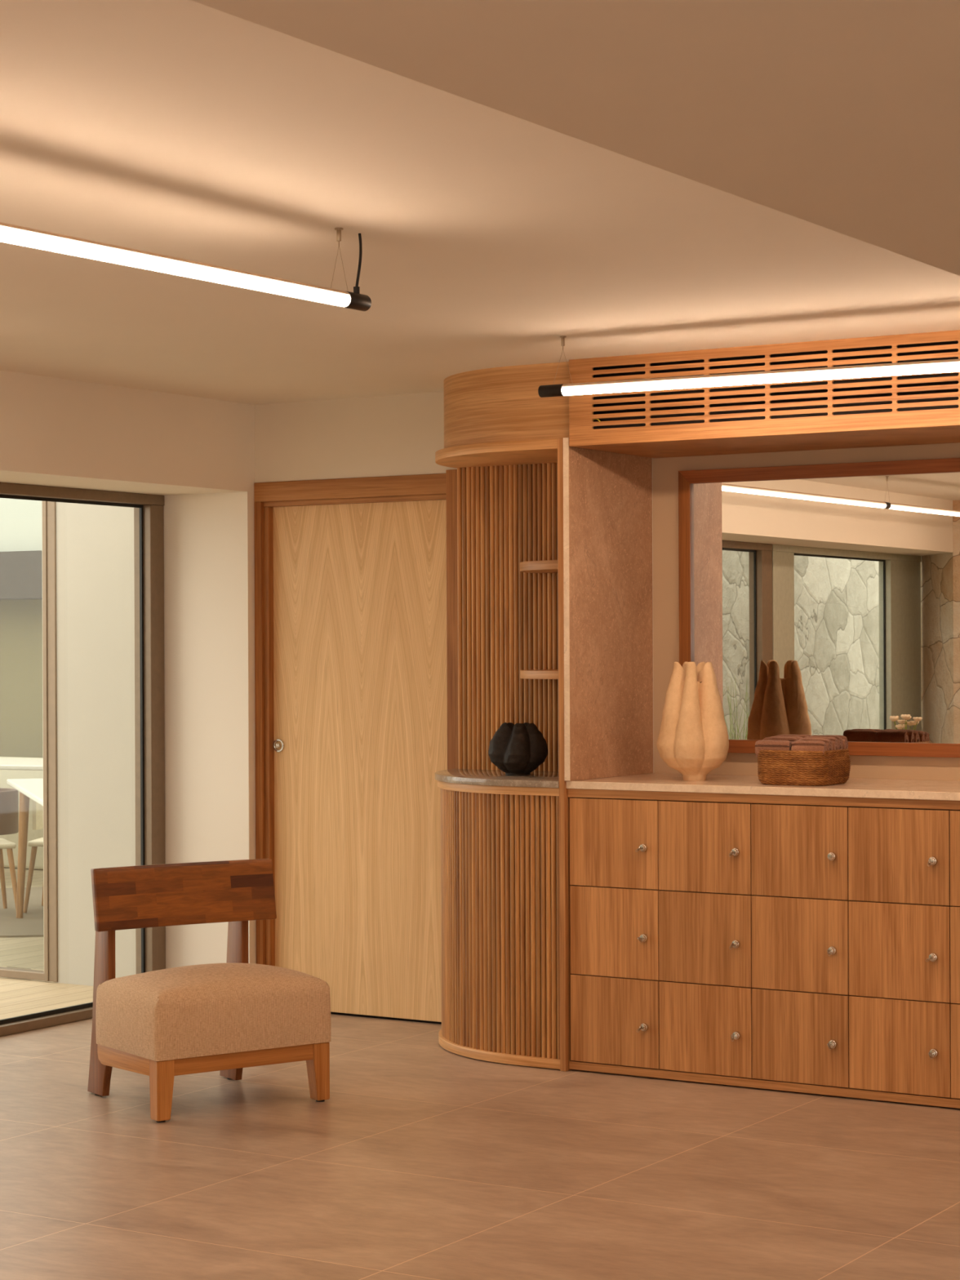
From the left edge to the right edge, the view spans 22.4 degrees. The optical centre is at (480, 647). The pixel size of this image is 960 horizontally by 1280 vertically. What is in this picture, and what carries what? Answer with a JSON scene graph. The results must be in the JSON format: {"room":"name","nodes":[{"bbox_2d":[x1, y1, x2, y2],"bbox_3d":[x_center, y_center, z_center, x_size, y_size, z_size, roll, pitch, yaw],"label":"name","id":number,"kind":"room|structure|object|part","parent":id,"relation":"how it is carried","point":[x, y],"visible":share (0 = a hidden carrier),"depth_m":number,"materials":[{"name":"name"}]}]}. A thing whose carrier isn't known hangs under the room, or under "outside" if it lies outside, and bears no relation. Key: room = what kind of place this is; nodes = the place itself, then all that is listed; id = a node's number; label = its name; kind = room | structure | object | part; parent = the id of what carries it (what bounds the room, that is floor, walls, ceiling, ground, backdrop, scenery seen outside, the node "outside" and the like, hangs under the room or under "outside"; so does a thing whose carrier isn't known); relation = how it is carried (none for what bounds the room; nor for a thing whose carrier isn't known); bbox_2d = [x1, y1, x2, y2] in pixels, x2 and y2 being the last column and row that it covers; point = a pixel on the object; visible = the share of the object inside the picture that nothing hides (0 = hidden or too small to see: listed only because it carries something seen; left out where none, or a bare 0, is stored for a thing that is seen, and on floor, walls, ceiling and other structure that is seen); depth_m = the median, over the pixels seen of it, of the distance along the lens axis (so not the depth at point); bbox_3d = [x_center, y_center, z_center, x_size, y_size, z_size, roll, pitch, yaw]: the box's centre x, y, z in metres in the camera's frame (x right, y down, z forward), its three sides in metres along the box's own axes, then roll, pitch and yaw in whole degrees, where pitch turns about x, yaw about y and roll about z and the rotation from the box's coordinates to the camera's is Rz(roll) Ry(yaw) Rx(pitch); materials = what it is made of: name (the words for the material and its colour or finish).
{"room":"living room","nodes":[
{"label":"living room","id":0,"kind":"room"},
{"bbox_2d":[0,497,41,551],"bbox_3d":[-2.467,-1.259,16.741,8.920,1.170,0.350,0,0,32],"label":"wall","id":1,"kind":"structure","parent":0,"point":[20,520],"depth_m":17.01,"materials":[{"name":"white paint"}]},
{"bbox_2d":[0,599,43,757],"bbox_3d":[-2.407,0.456,16.826,8.920,2.000,0.150,0,0,32],"label":"wall","id":2,"kind":"structure","parent":0,"point":[20,620],"depth_m":17.27,"materials":[{"name":"beige paint"}]},
{"bbox_2d":[0,550,42,599],"bbox_3d":[-2.530,-0.509,16.635,8.920,0.330,0.300,0,0,32],"label":"trim","id":3,"kind":"structure","parent":2,"relation":"attached to","point":[20,571],"depth_m":16.87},
{"bbox_2d":[0,758,43,770],"bbox_3d":[-3.166,1.093,15.328,1.600,0.743,0.800,0,0,20],"label":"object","id":4,"kind":"object","parent":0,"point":[25,764],"visible":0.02,"depth_m":14.88,"materials":[{"name":"white"}]},
{"bbox_2d":[0,867,57,982],"bbox_3d":[-3.415,1.507,15.189,8.920,0.086,5.700,0,0,32],"label":"floor","id":5,"kind":"structure","parent":0,"point":[24,953],"depth_m":11.71,"materials":[{"name":"beige wood"}]},
{"bbox_2d":[0,756,43,869],"bbox_3d":[-2.778,1.107,16.146,3.200,0.700,0.600,0,0,32],"label":"cabinet","id":6,"kind":"object","parent":5,"relation":"on","point":[5,775],"visible":0.02,"depth_m":15.93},
{"bbox_2d":[0,887,44,937],"bbox_3d":[-2.462,1.455,13.423,2.500,0.010,2.500,0,0,32],"label":"round rug","id":7,"kind":"object","parent":5,"relation":"on","point":[31,925],"visible":0.13,"depth_m":12.97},
{"bbox_2d":[0,787,18,910],"bbox_3d":[-2.728,1.115,13.210,0.414,0.674,0.420,0,0,-22],"label":"dining chair","id":8,"kind":"object","parent":7,"relation":"on","point":[9,797],"visible":0.98,"depth_m":13.11,"materials":[{"name":"brown wood"}]},
{"bbox_3d":[-2.653,1.265,13.426,0.032,0.374,0.089,0,0,16],"label":"leg","id":9,"kind":"part","parent":8,"relation":"part of","materials":[{"name":"brown wood"}]},
{"bbox_3d":[-2.743,1.075,13.204,0.361,0.029,0.370,0,0,-21],"label":"seat","id":10,"kind":"part","parent":8,"relation":"part of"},
{"bbox_3d":[-2.630,0.896,13.249,0.202,0.235,0.420,0,0,-21],"label":"backrest","id":11,"kind":"part","parent":8,"relation":"part of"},
{"bbox_3d":[-2.525,1.264,13.103,0.089,0.374,0.032,0,0,31],"label":"leg","id":12,"kind":"part","parent":8,"relation":"part of","materials":[{"name":"brown wood"}]},
{"bbox_2d":[6,777,43,918],"bbox_3d":[-1.829,1.076,12.149,0.900,0.743,2.050,0,0,-16],"label":"dining table","id":13,"kind":"object","parent":7,"relation":"on","point":[33,788],"visible":0.26,"depth_m":12.94,"materials":[{"name":"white wood"}]},
{"bbox_3d":[-2.444,1.091,12.959,0.087,0.718,0.055,0,0,38],"label":"leg","id":14,"kind":"part","parent":13,"relation":"part of","materials":[{"name":"brown wood"}]},
{"bbox_2d":[23,800,43,912],"bbox_3d":[-2.272,1.113,13.399,0.420,0.674,0.414,0,0,5],"label":"dining chair","id":15,"kind":"object","parent":7,"relation":"on","point":[37,809],"visible":0.15,"depth_m":13.24,"materials":[{"name":"brown wood"}]},
{"bbox_3d":[-2.458,1.264,13.241,0.089,0.374,0.032,0,0,-41],"label":"leg","id":16,"kind":"part","parent":15,"relation":"part of","materials":[{"name":"brown wood"}]},
{"bbox_3d":[-2.274,1.073,13.384,0.370,0.029,0.361,0,0,5],"label":"seat","id":17,"kind":"part","parent":15,"relation":"part of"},
{"bbox_3d":[-2.263,0.894,13.505,0.420,0.235,0.202,0,0,5],"label":"backrest","id":18,"kind":"part","parent":15,"relation":"part of","materials":[{"name":"beige"}]},
{"bbox_3d":[-2.427,1.264,13.567,0.032,0.374,0.089,0,0,-38],"label":"leg","id":19,"kind":"part","parent":15,"relation":"part of","materials":[{"name":"brown wood"}]},
{"bbox_2d":[0,369,256,968],"bbox_3d":[-3.274,0.260,6.397,0.580,2.440,8.500,0,0,32],"label":"wall","id":20,"kind":"structure","parent":0,"point":[197,453],"depth_m":9.67,"materials":[{"name":"paint"}]},
{"bbox_2d":[0,482,165,1036],"bbox_3d":[-2.841,0.422,7.428,0.090,2.070,5.789,0,0,32],"label":"door frame","id":21,"kind":"structure","parent":20,"relation":"in","point":[148,512],"depth_m":9.81,"materials":[{"name":"brown metal"}]},
{"bbox_2d":[254,391,653,773],"bbox_3d":[1.033,0.241,8.589,4.440,2.440,0.160,0,0,32],"label":"wall","id":22,"kind":"structure","parent":0,"point":[400,434],"depth_m":9.44,"materials":[{"name":"paint"}]},
{"bbox_2d":[253,469,457,1024],"bbox_3d":[-0.446,0.387,9.480,0.985,2.120,0.142,0,0,32],"label":"door","id":23,"kind":"structure","parent":22,"relation":"in","point":[356,591],"depth_m":9.48,"materials":[{"name":"brown wood"}]},
{"bbox_3d":[-0.805,0.393,9.676,0.055,0.055,0.007,0,0,32],"label":"flush pull","id":24,"kind":"part","parent":23,"relation":"part of","materials":[{"name":"silver metal"}]},
{"bbox_2d":[457,462,559,771],"bbox_3d":[0.248,-0.111,8.943,0.758,1.134,0.057,0,0,32],"label":"wall panel","id":25,"kind":"object","parent":22,"relation":"attached to","point":[508,617],"visible":0.57,"depth_m":9.02,"materials":[{"name":"brown wood"}]},
{"bbox_2d":[520,560,558,573],"bbox_3d":[0.291,-0.290,8.669,0.395,0.033,0.371,0,0,32],"label":"wooden shelf","id":26,"kind":"object","parent":25,"relation":"attached to","point":[544,566],"visible":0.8,"depth_m":8.56,"materials":[{"name":"brown wood"}]},
{"bbox_2d":[520,669,558,679],"bbox_3d":[0.293,0.097,8.669,0.395,0.030,0.371,0,0,32],"label":"wooden shelf","id":27,"kind":"object","parent":25,"relation":"attached to","point":[533,673],"visible":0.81,"depth_m":8.54,"materials":[{"name":"brown wood"}]},
{"bbox_2d":[0,0,959,404],"bbox_3d":[-0.171,-1.049,3.268,9.200,0.150,11.050,0,0,32],"label":"ceiling","id":28,"kind":"structure","parent":0,"point":[189,130],"depth_m":5.73,"materials":[{"name":"paint"}]},
{"bbox_2d":[0,222,371,311],"bbox_3d":[-0.796,-0.880,4.860,0.039,0.196,2.000,0,0,32],"label":"tube light","id":29,"kind":"object","parent":28,"relation":"hanging from","point":[9,233],"visible":1,"depth_m":5.11,"materials":[{"name":"white plastic"}]},
{"bbox_2d":[435,361,569,468],"bbox_3d":[0.119,-0.826,8.701,0.826,0.298,0.606,0,0,32],"label":"curved canopy","id":30,"kind":"object","parent":28,"relation":"attached to","point":[494,416],"visible":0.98,"depth_m":8.43,"materials":[{"name":"brown wood"}]},
{"bbox_2d":[537,336,959,397],"bbox_3d":[1.022,-0.885,7.126,1.952,0.198,0.038,0,0,32],"label":"tube light","id":31,"kind":"object","parent":28,"relation":"hanging from","point":[948,365],"visible":1,"depth_m":7.24,"materials":[{"name":"white plastic"}]},
{"bbox_2d":[561,361,959,395],"bbox_3d":[1.022,-0.802,7.126,1.782,0.028,0.036,0,0,32],"label":"diffuser","id":32,"kind":"object","parent":31,"relation":"attached to","point":[911,367],"depth_m":7.22,"materials":[{"name":"white plastic"}]},
{"bbox_2d":[568,329,959,457],"bbox_3d":[1.331,-0.833,7.940,2.037,0.294,0.622,0,0,32],"label":"vent panel","id":33,"kind":"object","parent":28,"relation":"attached to","point":[918,409],"visible":0.84,"depth_m":7.91,"materials":[{"name":"brown wood"}]},
{"bbox_2d":[0,1013,959,1279],"bbox_3d":[-0.122,1.486,3.157,9.020,0.080,10.900,0,0,32],"label":"floor","id":34,"kind":"structure","parent":0,"point":[423,1160],"depth_m":6.62,"materials":[{"name":"tile"}]},
{"bbox_2d":[87,858,330,1122],"bbox_3d":[-0.898,1.077,7.783,0.645,0.745,0.599,0,0,-35],"label":"lounge chair","id":35,"kind":"object","parent":34,"relation":"on","point":[235,1015],"visible":1,"depth_m":7.65,"materials":[{"name":"beige fabric"}]},
{"bbox_3d":[-1.217,1.077,7.813,0.026,0.737,0.185,0,0,-35],"label":"leg","id":36,"kind":"part","parent":35,"relation":"part of","materials":[{"name":"brown wood"}]},
{"bbox_3d":[-1.103,1.292,7.573,0.030,0.064,0.364,0,0,-35],"label":"seat rail","id":37,"kind":"part","parent":35,"relation":"part of","materials":[{"name":"brown wood"}]},
{"bbox_3d":[-0.973,1.351,7.408,0.059,0.184,0.055,0,0,-35],"label":"leg","id":38,"kind":"part","parent":35,"relation":"part of","materials":[{"name":"brown wood"}]},
{"bbox_3d":[-0.962,0.803,7.878,0.642,0.197,0.072,0,0,-33],"label":"backrest","id":39,"kind":"part","parent":35,"relation":"part of","materials":[{"name":"brown wood"}]},
{"bbox_2d":[95,963,330,1061],"bbox_3d":[-0.849,1.136,7.713,0.645,0.246,0.428,0,0,-35],"label":"seat cushion","id":40,"kind":"object","parent":35,"relation":"on","point":[211,1011],"depth_m":7.55,"materials":[{"name":"beige fabric"}]},
{"bbox_3d":[-0.817,1.075,8.092,0.026,0.737,0.185,0,0,-35],"label":"leg","id":41,"kind":"part","parent":35,"relation":"part of","materials":[{"name":"brown wood"}]},
{"bbox_3d":[-0.741,1.284,7.559,0.496,0.052,0.030,0,0,-35],"label":"seat rail","id":42,"kind":"part","parent":35,"relation":"part of","materials":[{"name":"brown wood"}]},
{"bbox_3d":[-0.518,1.349,7.726,0.059,0.184,0.055,0,0,-35],"label":"leg","id":43,"kind":"part","parent":35,"relation":"part of","materials":[{"name":"brown wood"}]},
{"bbox_2d":[437,780,559,1069],"bbox_3d":[0.105,0.962,8.714,0.768,0.964,0.602,0,0,32],"label":"base cabinet","id":44,"kind":"object","parent":34,"relation":"on","point":[500,941],"visible":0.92,"depth_m":8.41,"materials":[{"name":"brown wood"}]},
{"bbox_2d":[435,768,559,787],"bbox_3d":[0.097,0.469,8.714,0.779,0.023,0.613,0,0,32],"label":"countertop","id":45,"kind":"structure","parent":44,"relation":"on","point":[537,779],"depth_m":8.51,"materials":[{"name":"grey stone"}]},
{"bbox_2d":[488,722,547,775],"bbox_3d":[0.142,0.362,8.653,0.206,0.190,0.210,0,0,24],"label":"vase","id":46,"kind":"object","parent":45,"relation":"on","point":[518,748],"visible":1,"depth_m":8.59,"materials":[{"name":"ceramic"}]},
{"bbox_2d":[557,437,572,1071],"bbox_3d":[0.437,0.365,8.504,0.022,2.157,0.608,0,0,32],"label":"board","id":47,"kind":"object","parent":34,"relation":"on","point":[564,801],"visible":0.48,"depth_m":8.25,"materials":[{"name":"brown wood"}]},
{"bbox_2d":[567,788,959,1108],"bbox_3d":[1.323,0.958,7.942,2.068,0.962,0.626,0,0,32],"label":"base cabinet","id":48,"kind":"object","parent":34,"relation":"on","point":[811,944],"visible":1,"depth_m":7.86,"materials":[{"name":"brown wood"}]},
{"bbox_3d":[0.455,0.661,8.173,0.337,0.296,0.020,0,0,32],"label":"door","id":49,"kind":"part","parent":48,"relation":"part of","materials":[{"name":"brown wood"}]},
{"bbox_3d":[0.456,0.962,8.173,0.337,0.299,0.020,0,0,32],"label":"door","id":50,"kind":"part","parent":48,"relation":"part of","materials":[{"name":"brown wood"}]},
{"bbox_3d":[0.457,1.261,8.173,0.337,0.293,0.020,0,0,32],"label":"door","id":51,"kind":"part","parent":48,"relation":"part of","materials":[{"name":"brown wood"}]},
{"bbox_3d":[0.745,0.961,7.994,0.337,0.299,0.020,0,0,32],"label":"door","id":52,"kind":"part","parent":48,"relation":"part of","materials":[{"name":"brown wood"}]},
{"bbox_3d":[0.744,0.659,7.994,0.337,0.296,0.020,0,0,32],"label":"door","id":53,"kind":"part","parent":48,"relation":"part of","materials":[{"name":"brown wood"}]},
{"bbox_3d":[0.746,1.260,7.994,0.337,0.293,0.020,0,0,32],"label":"door","id":54,"kind":"part","parent":48,"relation":"part of","materials":[{"name":"brown wood"}]},
{"bbox_2d":[566,773,959,800],"bbox_3d":[1.329,0.464,7.958,2.068,0.026,0.598,0,0,32],"label":"countertop","id":55,"kind":"structure","parent":48,"relation":"on","point":[659,782],"depth_m":7.96,"materials":[{"name":"stone"}]},
{"bbox_2d":[563,437,653,781],"bbox_3d":[0.454,-0.130,8.492,0.022,1.168,0.608,0,0,32],"label":"panel","id":56,"kind":"object","parent":55,"relation":"on","point":[607,496],"visible":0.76,"depth_m":8.46,"materials":[{"name":"stone"}]},
{"bbox_2d":[656,661,728,781],"bbox_3d":[0.731,0.251,8.250,0.239,0.405,0.238,0,0,32],"label":"vase","id":57,"kind":"object","parent":55,"relation":"on","point":[693,741],"visible":1,"depth_m":8.19,"materials":[{"name":"beige ceramic"}]},
{"bbox_2d":[757,748,850,786],"bbox_3d":[1.073,0.394,8.018,0.256,0.114,0.264,0,0,32],"label":"woven basket","id":58,"kind":"object","parent":55,"relation":"on","point":[778,767],"visible":0.94,"depth_m":7.91,"materials":[{"name":"brown wicker"}]},
{"bbox_2d":[755,739,791,758],"bbox_3d":[0.969,0.337,7.976,0.124,0.064,0.042,0,0,32],"label":"rolled towel","id":59,"kind":"object","parent":58,"relation":"in","point":[764,744],"visible":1,"depth_m":7.96,"materials":[{"name":"fabric"}]},
{"bbox_2d":[763,737,798,742],"bbox_3d":[0.996,0.330,8.015,0.124,0.065,0.041,0,0,31],"label":"rolled towel","id":60,"kind":"object","parent":58,"relation":"on","point":[791,740],"visible":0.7,"depth_m":8.01,"materials":[{"name":"fabric"}]},
{"bbox_2d":[771,736,803,739],"bbox_3d":[1.020,0.327,8.052,0.125,0.063,0.043,0,0,33],"label":"rolled towel","id":61,"kind":"object","parent":58,"relation":"on","point":[796,737],"visible":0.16,"depth_m":8.03,"materials":[{"name":"fabric"}]},
{"bbox_2d":[775,734,808,737],"bbox_3d":[1.045,0.324,8.093,0.124,0.065,0.040,0,0,30],"label":"rolled towel","id":62,"kind":"object","parent":58,"relation":"on","point":[800,735],"visible":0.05,"depth_m":8.08,"materials":[{"name":"fabric"}]},
{"bbox_2d":[791,740,826,754],"bbox_3d":[1.075,0.336,7.911,0.114,0.064,0.039,0,0,29],"label":"rolled towel","id":63,"kind":"object","parent":58,"relation":"in","point":[797,745],"visible":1,"depth_m":7.89,"materials":[{"name":"fabric"}]},
{"bbox_2d":[798,737,832,750],"bbox_3d":[1.100,0.330,7.950,0.114,0.065,0.039,0,0,35],"label":"rolled towel","id":64,"kind":"object","parent":58,"relation":"on","point":[829,744],"visible":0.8,"depth_m":7.92,"materials":[{"name":"fabric"}]},
{"bbox_2d":[804,736,838,750],"bbox_3d":[1.123,0.326,7.990,0.114,0.064,0.040,0,0,28],"label":"rolled towel","id":65,"kind":"object","parent":58,"relation":"on","point":[835,744],"visible":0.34,"depth_m":7.96,"materials":[{"name":"fabric"}]},
{"bbox_2d":[811,734,842,749],"bbox_3d":[1.145,0.323,8.030,0.114,0.065,0.040,0,0,35],"label":"rolled towel","id":66,"kind":"object","parent":58,"relation":"on","point":[839,739],"visible":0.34,"depth_m":8.00,"materials":[{"name":"fabric"}]},
{"bbox_2d":[819,734,848,749],"bbox_3d":[1.168,0.324,8.071,0.114,0.065,0.040,0,0,28],"label":"rolled towel","id":67,"kind":"object","parent":58,"relation":"on","point":[845,743],"visible":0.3,"depth_m":8.04,"materials":[{"name":"fabric"}]},
{"bbox_3d":[1.186,0.492,7.723,2.068,0.028,0.030,0,0,32],"label":"rail","id":68,"kind":"part","parent":48,"relation":"part of","materials":[{"name":"brown wood"}]},
{"bbox_3d":[1.033,0.658,7.815,0.337,0.296,0.020,0,0,32],"label":"door","id":69,"kind":"part","parent":48,"relation":"part of","materials":[{"name":"brown wood"}]},
{"bbox_3d":[1.034,0.959,7.815,0.337,0.299,0.020,0,0,32],"label":"door","id":70,"kind":"part","parent":48,"relation":"part of","materials":[{"name":"brown wood"}]},
{"bbox_3d":[1.036,1.258,7.815,0.337,0.293,0.020,0,0,32],"label":"door","id":71,"kind":"part","parent":48,"relation":"part of","materials":[{"name":"brown wood"}]},
{"bbox_3d":[1.322,0.657,7.636,0.337,0.296,0.020,0,0,32],"label":"door","id":72,"kind":"part","parent":48,"relation":"part of","materials":[{"name":"brown wood"}]},
{"bbox_3d":[1.323,0.958,7.636,0.337,0.299,0.020,0,0,32],"label":"door","id":73,"kind":"part","parent":48,"relation":"part of","materials":[{"name":"brown wood"}]},
{"bbox_3d":[1.325,1.257,7.636,0.337,0.293,0.020,0,0,32],"label":"door","id":74,"kind":"part","parent":48,"relation":"part of","materials":[{"name":"brown wood"}]},
{"bbox_3d":[1.611,0.656,7.457,0.337,0.296,0.020,0,0,32],"label":"door","id":75,"kind":"part","parent":48,"relation":"part of","materials":[{"name":"brown wood"}]},
{"bbox_3d":[1.613,0.957,7.457,0.337,0.299,0.020,0,0,32],"label":"door","id":76,"kind":"part","parent":48,"relation":"part of","materials":[{"name":"brown wood"}]},
{"bbox_3d":[1.614,1.256,7.457,0.337,0.293,0.020,0,0,32],"label":"door","id":77,"kind":"part","parent":48,"relation":"part of","materials":[{"name":"brown wood"}]},
{"bbox_2d":[191,0,959,275],"bbox_3d":[1.532,-0.872,1.563,4.510,0.220,9.940,0,0,32],"label":"ceiling","id":78,"kind":"structure","parent":0,"point":[842,117],"depth_m":3.23,"materials":[{"name":"paint"}]},
{"bbox_2d":[652,442,959,781],"bbox_3d":[1.496,-0.122,8.206,2.047,1.160,0.001,0,0,32],"label":"wall niche","id":79,"kind":"object","parent":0,"point":[664,470],"visible":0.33,"depth_m":8.61,"materials":[{"name":"paint"}]},
{"bbox_2d":[678,457,959,757],"bbox_3d":[1.479,-0.132,8.196,1.786,1.003,0.035,0,0,32],"label":"wall mirror","id":80,"kind":"object","parent":79,"relation":"attached to","point":[820,599],"visible":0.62,"depth_m":8.36,"materials":[{"name":"brown mirror"}]},
{"bbox_3d":[1.477,-0.611,8.196,1.785,0.046,0.035,0,0,32],"label":"frame rail","id":81,"kind":"part","parent":80,"relation":"part of","materials":[{"name":"wood"}]},
{"bbox_3d":[1.481,0.346,8.196,1.785,0.046,0.035,0,0,32],"label":"frame rail","id":82,"kind":"part","parent":80,"relation":"part of","materials":[{"name":"wood"}]},
{"label":"outside","id":83,"kind":"structure","parent":0,"visible":0},
{"bbox_2d":[0,977,93,1036],"bbox_3d":[-9.838,1.535,4.179,8.580,0.086,19.215,0,0,32],"label":"deck","id":84,"kind":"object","parent":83,"point":[18,997],"depth_m":10.09,"materials":[{"name":"beige wood"}]},
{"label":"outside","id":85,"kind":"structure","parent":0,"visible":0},
{"bbox_2d":[56,502,135,986],"bbox_3d":[-4.785,0.011,12.510,8.420,3.090,0.292,0,0,32],"label":"wall","id":86,"kind":"structure","parent":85,"point":[95,613],"depth_m":10.41,"materials":[{"name":"white paint"}]},
{"bbox_2d":[0,501,57,982],"bbox_3d":[-3.168,0.299,11.367,3.160,2.320,0.076,0,0,32],"label":"window frame","id":87,"kind":"structure","parent":86,"relation":"in","point":[50,973],"depth_m":10.53,"materials":[{"name":"brown metal"}]}
]}

